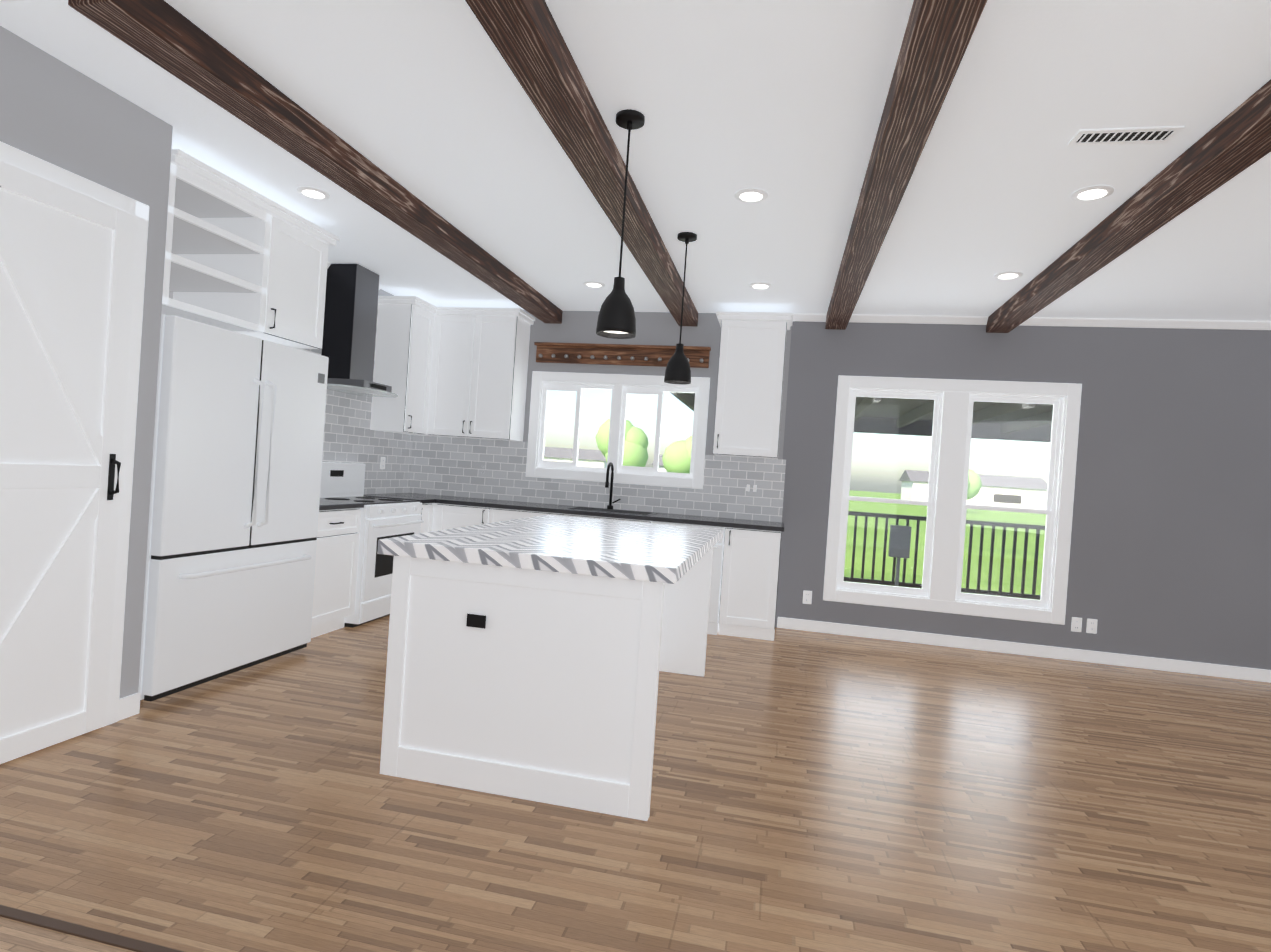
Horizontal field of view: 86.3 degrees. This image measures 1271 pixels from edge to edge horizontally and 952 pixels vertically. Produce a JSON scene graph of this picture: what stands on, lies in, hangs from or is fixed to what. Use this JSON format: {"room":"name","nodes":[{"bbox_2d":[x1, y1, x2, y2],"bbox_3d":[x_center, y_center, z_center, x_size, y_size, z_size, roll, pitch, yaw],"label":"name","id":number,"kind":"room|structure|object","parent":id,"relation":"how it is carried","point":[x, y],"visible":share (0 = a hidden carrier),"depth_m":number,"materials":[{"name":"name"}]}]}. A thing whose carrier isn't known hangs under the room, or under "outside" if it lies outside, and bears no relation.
{"room":"kitchen","nodes":[
{"label":"kitchen","id":0,"kind":"room"},
{"bbox_2d":[0,26,172,698],"bbox_3d":[-2.774,-0.290,2.625,0.820,2.740,1.270,4,0,12],"label":"wall block","id":1,"kind":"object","parent":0,"point":[57,112],"visible":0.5,"depth_m":2.93,"materials":[{"name":"grey paint"}]},
{"bbox_2d":[0,141,148,725],"bbox_3d":[-2.342,-0.054,2.700,0.022,2.325,0.940,4,0,12],"label":"door frame","id":2,"kind":"structure","parent":1,"relation":"attached to","point":[118,709],"depth_m":3.01,"materials":[{"name":"white wood"}]},
{"bbox_2d":[0,160,136,763],"bbox_3d":[-2.324,-0.020,2.621,0.086,2.237,0.715,4,0,12],"label":"pantry door","id":3,"kind":"structure","parent":2,"relation":"attached to","point":[67,259],"depth_m":2.72,"materials":[{"name":"white wood"}]},
{"bbox_2d":[378,289,393,295],"bbox_3d":[-2.609,-0.298,5.065,0.120,2.740,3.570,4,0,12],"label":"wall","id":4,"kind":"structure","parent":0,"point":[381,292],"depth_m":6.04,"materials":[{"name":"grey paint"}]},
{"bbox_2d":[161,201,332,348],"bbox_3d":[-2.352,-1.189,4.151,0.636,0.705,0.540,4,0,12],"label":"upper cabinet","id":5,"kind":"object","parent":4,"relation":"attached to","point":[242,258],"depth_m":3.88,"materials":[{"name":"white wood"}]},
{"bbox_2d":[297,295,412,493],"bbox_3d":[-2.408,-0.720,5.561,0.008,1.760,2.220,4,0,12],"label":"backsplash","id":6,"kind":"structure","parent":4,"relation":"attached to","point":[348,436],"depth_m":5.92,"materials":[{"name":"tile"}]},
{"bbox_2d":[321,264,397,397],"bbox_3d":[-2.163,-1.154,5.379,0.496,0.971,0.760,4,0,12],"label":"range hood","id":7,"kind":"object","parent":4,"relation":"attached to","point":[350,321],"visible":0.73,"depth_m":5.27,"materials":[{"name":"black metal"}]},
{"bbox_2d":[380,457,385,468],"bbox_3d":[-2.306,-0.117,6.190,0.008,0.110,0.070,4,0,12],"label":"outlet","id":8,"kind":"object","parent":4,"relation":"attached to","point":[382,464],"visible":1,"depth_m":6.18,"materials":[{"name":"white plastic"}]},
{"bbox_2d":[370,297,436,435],"bbox_3d":[-2.062,-0.964,6.118,0.410,1.145,0.390,4,0,12],"label":"upper cabinet","id":9,"kind":"object","parent":4,"relation":"attached to","point":[406,335],"depth_m":5.95,"materials":[{"name":"white wood"}]},
{"bbox_2d":[0,615,1270,951],"bbox_3d":[0.289,1.327,1.459,11.020,0.060,9.390,4,0,12],"label":"floor","id":10,"kind":"structure","parent":0,"point":[824,793],"depth_m":2.48,"materials":[{"name":"brown wood"}]},
{"bbox_2d":[0,905,182,951],"bbox_3d":[1.485,1.376,1.126,8.300,0.006,0.030,4,0,12],"label":"trim","id":11,"kind":"structure","parent":10,"relation":"on","point":[116,940],"depth_m":1.75,"materials":[{"name":"brown wood"}]},
{"bbox_2d":[138,314,328,701],"bbox_3d":[-2.432,0.154,3.827,0.757,1.880,1.120,4,0,12],"label":"refrigerator","id":12,"kind":"object","parent":10,"relation":"on","point":[234,500],"visible":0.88,"depth_m":3.59,"materials":[{"name":"white metal"}]},
{"bbox_2d":[311,510,360,637],"bbox_3d":[-2.377,0.652,4.720,0.596,0.880,0.585,4,0,12],"label":"base cabinet","id":13,"kind":"object","parent":10,"relation":"on","point":[338,535],"depth_m":4.71,"materials":[{"name":"white wood"}]},
{"bbox_2d":[319,499,363,509],"bbox_3d":[-2.338,0.191,4.710,0.616,0.035,0.595,4,0,12],"label":"countertop","id":14,"kind":"structure","parent":13,"relation":"on","point":[324,504],"depth_m":4.74,"materials":[{"name":"black stone"}]},
{"bbox_2d":[320,462,423,627],"bbox_3d":[-2.165,0.506,5.369,0.700,1.190,0.760,4,0,12],"label":"range","id":15,"kind":"object","parent":10,"relation":"on","point":[383,518],"visible":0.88,"depth_m":5.19,"materials":[{"name":"white metal"}]},
{"bbox_2d":[363,502,430,532],"bbox_3d":[-2.125,0.659,5.899,0.596,0.880,0.285,4,0,12],"label":"base cabinet","id":16,"kind":"object","parent":10,"relation":"on","point":[426,510],"depth_m":5.87,"materials":[{"name":"white wood"}]},
{"bbox_2d":[439,502,494,530],"bbox_3d":[-1.474,0.701,6.177,0.604,0.880,0.660,4,0,12],"label":"base cabinet","id":17,"kind":"object","parent":10,"relation":"on","point":[452,515],"depth_m":5.92,"materials":[{"name":"white wood"}]},
{"bbox_2d":[364,494,434,505],"bbox_3d":[-2.085,0.199,5.893,0.616,0.035,0.285,4,0,12],"label":"countertop","id":18,"kind":"structure","parent":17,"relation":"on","point":[424,501],"depth_m":5.85,"materials":[{"name":"black stone"}]},
{"bbox_2d":[495,510,558,521],"bbox_3d":[-0.967,0.735,6.101,0.678,0.880,0.596,4,0,12],"label":"base cabinet","id":19,"kind":"object","parent":10,"relation":"on","point":[500,515],"depth_m":5.82,"materials":[{"name":"white wood"}]},
{"bbox_2d":[380,551,712,820],"bbox_3d":[-0.277,0.798,3.556,1.132,0.885,1.942,4,0,12],"label":"kitchen island","id":20,"kind":"object","parent":10,"relation":"on","point":[529,658],"depth_m":2.62,"materials":[{"name":"white wood"}]},
{"bbox_2d":[377,515,722,586],"bbox_3d":[-0.231,0.328,3.545,1.200,0.057,2.000,4,0,12],"label":"island countertop","id":21,"kind":"structure","parent":20,"relation":"on","point":[566,545],"depth_m":2.83,"materials":[{"name":"white stone"}]},
{"bbox_2d":[559,514,650,522],"bbox_3d":[-0.303,0.781,5.958,0.939,0.880,0.596,4,0,12],"label":"base cabinet","id":22,"kind":"object","parent":10,"relation":"on","point":[570,515],"depth_m":5.66,"materials":[{"name":"white wood"}]},
{"bbox_2d":[651,521,724,634],"bbox_3d":[0.446,0.834,5.763,0.600,0.878,0.612,4,0,12],"label":"dishwasher","id":23,"kind":"object","parent":10,"relation":"on","point":[715,590],"visible":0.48,"depth_m":5.45,"materials":[{"name":"white metal"}]},
{"bbox_2d":[718,526,782,640],"bbox_3d":[0.967,0.868,5.686,0.445,0.880,0.596,4,0,12],"label":"base cabinet","id":24,"kind":"object","parent":10,"relation":"on","point":[750,575],"depth_m":5.41,"materials":[{"name":"white wood"}]},
{"bbox_2d":[403,494,782,529],"bbox_3d":[-0.531,0.302,6.000,3.616,0.035,0.616,4,0,12],"label":"countertop","id":25,"kind":"structure","parent":24,"relation":"on","point":[640,516],"depth_m":5.75,"materials":[{"name":"black stone"}]},
{"bbox_2d":[0,0,1270,320],"bbox_3d":[0.477,-1.487,1.437,11.020,0.100,9.390,4,0,12],"label":"ceiling","id":26,"kind":"structure","parent":0,"point":[432,106],"depth_m":2.94,"materials":[{"name":"white paint"}]},
{"bbox_2d":[0,0,21,2],"bbox_3d":[1.667,-1.287,1.171,8.320,0.135,0.400,4,0,12],"label":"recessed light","id":27,"kind":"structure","parent":26,"relation":"attached to","point":[1,1],"depth_m":2.09,"materials":[{"name":"white"}]},
{"bbox_2d":[297,186,329,199],"bbox_3d":[-1.827,-1.603,3.848,0.170,0.012,0.170,4,0,12],"label":"recessed light","id":28,"kind":"object","parent":26,"relation":"in","point":[312,192],"visible":0.98,"depth_m":3.83,"materials":[{"name":"white"}]},
{"bbox_2d":[68,0,562,323],"bbox_3d":[-1.227,-1.510,4.238,0.170,0.124,4.383,4,0,12],"label":"wood beam","id":29,"kind":"structure","parent":26,"relation":"attached to","point":[166,36],"depth_m":2.85,"materials":[{"name":"brown wood"}]},
{"bbox_2d":[465,0,697,326],"bbox_3d":[0.021,-1.424,3.970,0.170,0.124,4.383,4,0,12],"label":"wood beam","id":30,"kind":"structure","parent":26,"relation":"attached to","point":[527,39],"depth_m":2.65,"materials":[{"name":"brown wood"}]},
{"bbox_2d":[583,281,604,287],"bbox_3d":[-0.329,-1.515,5.367,0.170,0.012,0.170,4,0,12],"label":"recessed light","id":31,"kind":"object","parent":26,"relation":"in","point":[595,284],"visible":1,"depth_m":5.34,"materials":[{"name":"white"}]},
{"bbox_2d":[596,109,644,338],"bbox_3d":[-0.051,-1.032,2.799,0.164,0.900,0.164,4,0,12],"label":"pendant light","id":32,"kind":"object","parent":26,"relation":"hanging from","point":[616,318],"visible":1,"depth_m":2.76,"materials":[{"name":"black metal"}]},
{"bbox_2d":[664,232,696,384],"bbox_3d":[0.286,-1.019,4.138,0.164,0.900,0.164,4,0,12],"label":"pendant light","id":33,"kind":"object","parent":26,"relation":"hanging from","point":[677,370],"visible":1,"depth_m":4.10,"materials":[{"name":"black metal"}]},
{"bbox_2d":[735,188,767,202],"bbox_3d":[0.594,-1.439,3.482,0.170,0.012,0.170,4,0,12],"label":"recessed light","id":34,"kind":"object","parent":26,"relation":"in","point":[750,195],"visible":1,"depth_m":3.46,"materials":[{"name":"white"}]},
{"bbox_2d":[749,282,771,288],"bbox_3d":[0.939,-1.428,5.096,0.170,0.012,0.170,4,0,12],"label":"recessed light","id":35,"kind":"object","parent":26,"relation":"in","point":[759,285],"visible":1,"depth_m":5.07,"materials":[{"name":"white"}]},
{"bbox_2d":[825,0,987,329],"bbox_3d":[1.270,-1.339,3.703,0.170,0.124,4.383,4,0,12],"label":"wood beam","id":36,"kind":"structure","parent":26,"relation":"attached to","point":[938,34],"depth_m":2.49,"materials":[{"name":"brown wood"}]},
{"bbox_2d":[994,271,1022,278],"bbox_3d":[2.459,-1.322,4.473,0.170,0.012,0.170,4,0,12],"label":"recessed light","id":37,"kind":"object","parent":26,"relation":"in","point":[1009,275],"visible":1,"depth_m":4.45,"materials":[{"name":"white"}]},
{"bbox_2d":[1071,185,1113,200],"bbox_3d":[2.156,-1.332,3.199,0.170,0.012,0.170,4,0,12],"label":"recessed light","id":38,"kind":"object","parent":26,"relation":"in","point":[1093,192],"visible":1,"depth_m":3.18,"materials":[{"name":"white"}]},
{"bbox_2d":[1067,126,1184,145],"bbox_3d":[1.934,-1.345,2.684,0.360,0.007,0.120,4,0,12],"label":"ceiling vent","id":39,"kind":"object","parent":26,"relation":"in","point":[1136,135],"visible":1,"depth_m":2.68,"materials":[{"name":"white metal"}]},
{"bbox_2d":[986,79,1270,332],"bbox_3d":[2.482,-1.255,3.443,0.245,0.124,4.383,4,0,12],"label":"wood beam","id":40,"kind":"structure","parent":26,"relation":"attached to","point":[1234,143],"depth_m":3.03,"materials":[{"name":"brown wood"}]},
{"bbox_2d":[523,310,1270,669],"bbox_3d":[2.269,0.022,5.784,9.140,2.740,0.120,4,0,12],"label":"wall","id":41,"kind":"structure","parent":0,"point":[1171,538],"depth_m":5.39,"materials":[{"name":"grey paint"}]},
{"bbox_2d":[429,309,532,441],"bbox_3d":[-1.476,-0.927,6.315,0.825,1.145,0.411,4,0,12],"label":"upper cabinet","id":42,"kind":"object","parent":41,"relation":"attached to","point":[480,371],"depth_m":6.18,"materials":[{"name":"white wood"}]},
{"bbox_2d":[409,435,785,521],"bbox_3d":[-0.458,0.001,6.301,3.600,0.570,0.008,4,0,12],"label":"backsplash","id":43,"kind":"structure","parent":41,"relation":"attached to","point":[437,465],"depth_m":6.31,"materials":[{"name":"tile"}]},
{"bbox_2d":[526,371,709,488],"bbox_3d":[-0.173,-0.436,6.298,1.680,1.000,0.140,4,0,12],"label":"kitchen window","id":44,"kind":"structure","parent":41,"relation":"in","point":[539,466],"depth_m":6.26,"materials":[{"name":"white"}]},
{"bbox_2d":[534,342,710,367],"bbox_3d":[-0.141,-1.109,6.205,1.650,0.180,0.073,4,0,12],"label":"peg rail","id":45,"kind":"object","parent":41,"relation":"attached to","point":[618,354],"visible":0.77,"depth_m":6.21,"materials":[{"name":"brown wood"}]},
{"bbox_2d":[713,313,788,458],"bbox_3d":[0.986,-0.748,5.820,0.540,1.165,0.346,4,0,12],"label":"upper cabinet","id":46,"kind":"object","parent":41,"relation":"attached to","point":[752,345],"depth_m":5.66,"materials":[{"name":"white wood"}]},
{"bbox_2d":[746,485,756,491],"bbox_3d":[1.024,0.108,5.983,0.120,0.110,0.008,4,0,12],"label":"outlet","id":47,"kind":"object","parent":41,"relation":"attached to","point":[754,488],"visible":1,"depth_m":5.97,"materials":[{"name":"white plastic"}]},
{"bbox_2d":[803,590,811,603],"bbox_3d":[1.490,1.052,5.877,0.075,0.115,0.008,4,0,12],"label":"outlet","id":48,"kind":"object","parent":41,"relation":"attached to","point":[807,597],"visible":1,"depth_m":5.88,"materials":[{"name":"white plastic"}]},
{"bbox_2d":[670,392,1052,441],"bbox_3d":[4.535,-0.573,7.082,8.100,0.270,3.340,4,0,12],"label":"porch roof","id":49,"kind":"structure","parent":41,"relation":"attached to","point":[1019,417],"depth_m":7.69,"materials":[{"name":"grey"}]},
{"bbox_2d":[823,375,1081,624],"bbox_3d":[2.610,0.166,5.699,1.880,1.940,0.140,4,0,12],"label":"double window","id":50,"kind":"structure","parent":41,"relation":"in","point":[954,400],"depth_m":5.63,"materials":[{"name":"white"}]},
{"bbox_2d":[777,617,1270,682],"bbox_3d":[3.864,1.458,5.365,5.380,0.095,0.014,4,0,12],"label":"baseboard","id":51,"kind":"structure","parent":41,"relation":"attached to","point":[1191,667],"depth_m":5.47,"materials":[{"name":"white wood"}]},
{"bbox_2d":[793,313,1270,329],"bbox_3d":[3.970,-1.203,5.344,5.400,0.060,0.045,4,0,12],"label":"crown molding","id":52,"kind":"structure","parent":41,"relation":"attached to","point":[1102,322],"depth_m":5.44,"materials":[{"name":"white wood"}]},
{"bbox_2d":[1071,617,1081,631],"bbox_3d":[3.539,1.192,5.438,0.075,0.115,0.008,4,0,12],"label":"outlet","id":53,"kind":"object","parent":41,"relation":"attached to","point":[1076,624],"visible":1,"depth_m":5.44,"materials":[{"name":"white plastic"}]},
{"bbox_2d":[1086,618,1097,633],"bbox_3d":[3.646,1.200,5.415,0.075,0.115,0.008,4,0,12],"label":"outlet","id":54,"kind":"object","parent":41,"relation":"attached to","point":[1091,627],"visible":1,"depth_m":5.41,"materials":[{"name":"white plastic"}]},
{"label":"outside","id":55,"kind":"structure","parent":0,"visible":0},
{"bbox_2d":[844,490,1045,599],"bbox_3d":[29.724,2.881,128.822,240.000,0.020,252.030,4,0,12],"label":"lawn","id":56,"kind":"structure","parent":55,"point":[1021,516],"depth_m":23.86,"materials":[{"name":"green plant"}]},
{"bbox_2d":[544,447,606,467],"bbox_3d":[-12.352,-2.048,103.099,18.800,4.600,9.800,4,0,12],"label":"house","id":57,"kind":"structure","parent":56,"relation":"on","point":[588,453],"depth_m":98.47,"materials":[{"name":"grey"}]},
{"bbox_2d":[652,454,666,471],"bbox_3d":[8.269,-0.502,94.588,10.801,4.400,8.800,4,0,12],"label":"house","id":58,"kind":"structure","parent":56,"relation":"on","point":[660,468],"depth_m":91.58,"materials":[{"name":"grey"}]},
{"bbox_2d":[595,419,981,499],"bbox_3d":[6.427,-1.429,48.235,73.307,6.729,44.690,4,0,12],"label":"trees","id":59,"kind":"object","parent":56,"relation":"on","point":[636,461],"depth_m":41.63,"materials":[{"name":"green plant"}]},
{"bbox_2d":[899,470,1046,509],"bbox_3d":[47.231,1.998,95.442,17.799,4.600,9.800,4,0,12],"label":"house","id":60,"kind":"structure","parent":56,"relation":"on","point":[905,495],"depth_m":91.01,"materials":[{"name":"grey"}]},
{"bbox_3d":[4.348,1.686,6.933,7.700,0.280,3.000,4,0,12],"label":"porch deck","id":61,"kind":"object","parent":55,"visible":0},
{"bbox_2d":[844,511,1045,599],"bbox_3d":[4.713,0.564,8.274,7.720,1.986,0.180,4,0,12],"label":"porch railing","id":62,"kind":"object","parent":61,"relation":"on","point":[901,547],"depth_m":8.46,"materials":[{"name":"black metal"}]}
]}

